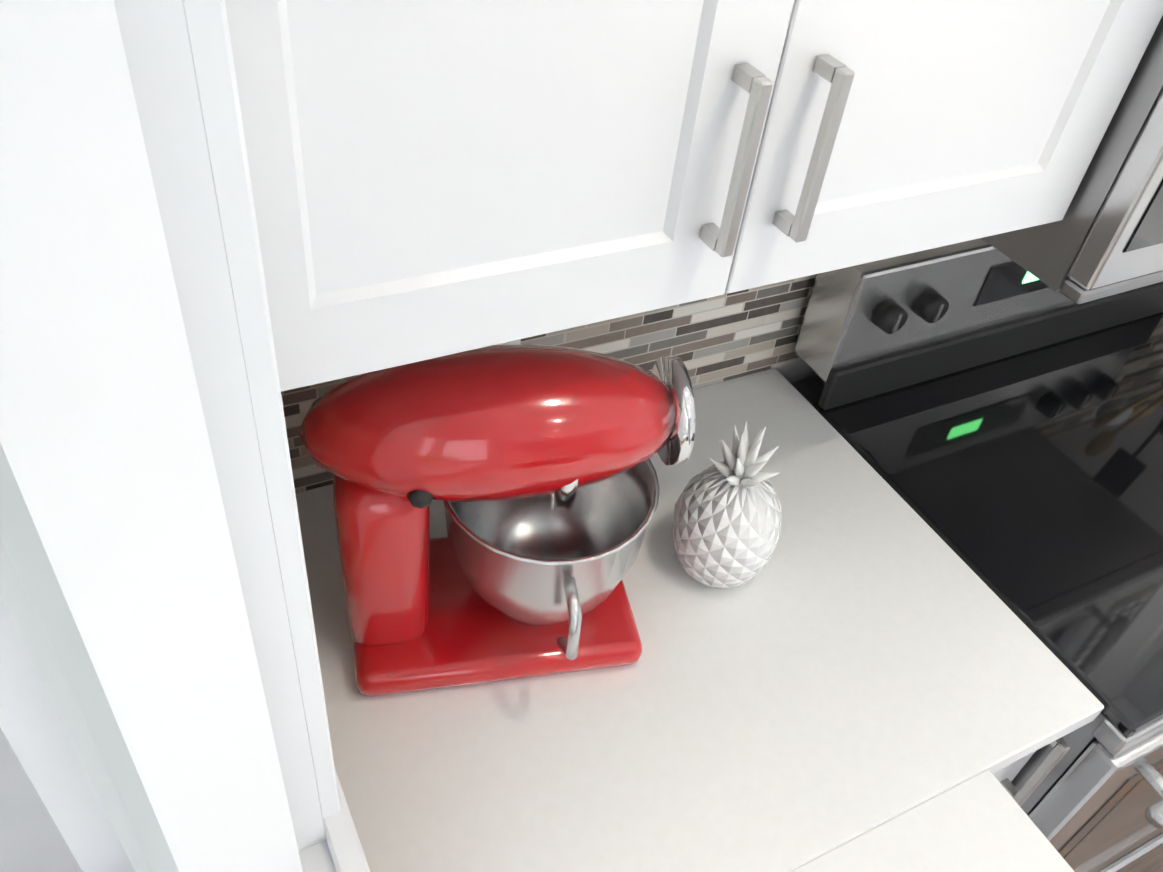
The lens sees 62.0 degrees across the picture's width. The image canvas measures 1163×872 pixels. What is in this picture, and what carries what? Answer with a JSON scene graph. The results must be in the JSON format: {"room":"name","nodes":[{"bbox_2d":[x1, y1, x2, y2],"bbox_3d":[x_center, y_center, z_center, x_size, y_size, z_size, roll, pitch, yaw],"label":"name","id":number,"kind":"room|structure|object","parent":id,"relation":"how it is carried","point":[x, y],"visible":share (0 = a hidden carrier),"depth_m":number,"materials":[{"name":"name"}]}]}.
{"room":"kitchen","nodes":[
{"label":"kitchen","id":0,"kind":"room"},
{"bbox_2d":[776,361,817,382],"bbox_3d":[0.682,-0.399,1.569,2.550,2.195,0.150,-15,47,-23],"label":"wall","id":1,"kind":"structure","parent":0,"point":[796,371],"depth_m":1.50,"materials":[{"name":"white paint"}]},
{"bbox_2d":[290,458,304,493],"bbox_3d":[0.174,0.751,0.187,0.008,0.431,2.590,-15,47,-23],"label":"tile backsplash","id":2,"kind":"structure","parent":1,"relation":"attached to","point":[297,481],"depth_m":1.16,"materials":[{"name":"tile"}]},
{"bbox_2d":[281,274,816,490],"bbox_3d":[0.668,-0.360,1.473,2.370,0.431,0.008,-15,47,-23],"label":"tile backsplash","id":3,"kind":"structure","parent":1,"relation":"attached to","point":[725,336],"depth_m":1.32,"materials":[{"name":"tile"}]},
{"bbox_2d":[501,339,520,343],"bbox_3d":[-0.102,-0.133,1.137,0.072,0.116,0.008,-15,47,-23],"label":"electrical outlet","id":4,"kind":"object","parent":3,"relation":"attached to","point":[515,341],"depth_m":1.17,"materials":[{"name":"white plastic"}]},
{"bbox_2d":[225,0,1162,391],"bbox_3d":[0.093,-0.493,0.640,0.814,0.770,0.357,-15,47,-23],"label":"upper cabinet","id":5,"kind":"object","parent":1,"relation":"attached to","point":[433,178],"visible":0.96,"depth_m":0.68,"materials":[{"name":"white wood"}]},
{"bbox_2d":[982,15,1162,303],"bbox_3d":[0.785,-0.470,1.100,0.755,0.396,0.435,-15,47,-23],"label":"over-the-range microwave","id":6,"kind":"object","parent":1,"relation":"attached to","point":[1103,238],"visible":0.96,"depth_m":0.94,"materials":[{"name":"silver metal"}]},
{"bbox_2d":[1118,844,1162,871],"bbox_3d":[1.887,2.400,0.368,2.700,0.060,6.300,-15,47,-23],"label":"floor","id":7,"kind":"structure","parent":0,"point":[1152,861],"depth_m":1.91,"materials":[{"name":"laminate"}]},
{"bbox_2d":[791,238,1162,871],"bbox_3d":[0.770,0.298,1.605,0.758,1.140,0.727,-15,47,-23],"label":"range","id":8,"kind":"object","parent":7,"relation":"on","point":[991,414],"visible":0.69,"depth_m":1.34,"materials":[{"name":"silver metal"}]},
{"bbox_2d":[992,737,1069,805],"bbox_3d":[0.298,0.469,1.540,0.200,0.884,0.642,-15,47,-23],"label":"base cabinet","id":9,"kind":"object","parent":7,"relation":"on","point":[1005,776],"visible":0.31,"depth_m":1.15,"materials":[{"name":"white metal"}]},
{"bbox_3d":[0.340,1.112,0.844,0.642,0.884,1.102,-15,47,-23],"label":"base cabinet","id":10,"kind":"object","parent":7,"relation":"on","visible":0},
{"bbox_2d":[296,368,1103,871],"bbox_3d":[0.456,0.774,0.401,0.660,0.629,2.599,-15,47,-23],"label":"countertop","id":11,"kind":"structure","parent":10,"relation":"on","point":[864,670],"depth_m":0.53,"materials":[{"name":"stone"}]},
{"bbox_2d":[299,344,695,696],"bbox_3d":[-0.075,0.077,0.945,0.348,0.353,0.285,-15,47,-23],"label":"stand mixer","id":12,"kind":"object","parent":11,"relation":"on","point":[531,466],"visible":1,"depth_m":0.88,"materials":[{"name":"red metal"}]},
{"bbox_2d":[671,421,780,587],"bbox_3d":[0.169,0.074,1.084,0.124,0.219,0.124,-15,47,-23],"label":"ornament","id":13,"kind":"object","parent":11,"relation":"on","point":[726,529],"visible":1,"depth_m":1.05,"materials":[{"name":"white ceramic"}]},
{"bbox_3d":[0.833,1.831,-0.844,0.150,2.195,6.150,-15,47,-23],"label":"wall","id":14,"kind":"structure","parent":0,"visible":0},
{"bbox_2d":[0,0,369,871],"bbox_3d":[-0.123,0.422,-0.038,0.582,1.390,1.483,-15,47,-23],"label":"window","id":15,"kind":"structure","parent":14,"relation":"in","point":[122,594],"depth_m":0.39,"materials":[{"name":"white"}]},
{"label":"outside","id":16,"kind":"structure","parent":0,"visible":0},
{"bbox_2d":[0,728,82,871],"bbox_3d":[-5.463,4.418,-2.855,13.850,0.050,22.000,-15,47,-23],"label":"ground","id":17,"kind":"structure","parent":16,"point":[29,809],"depth_m":1.79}
]}

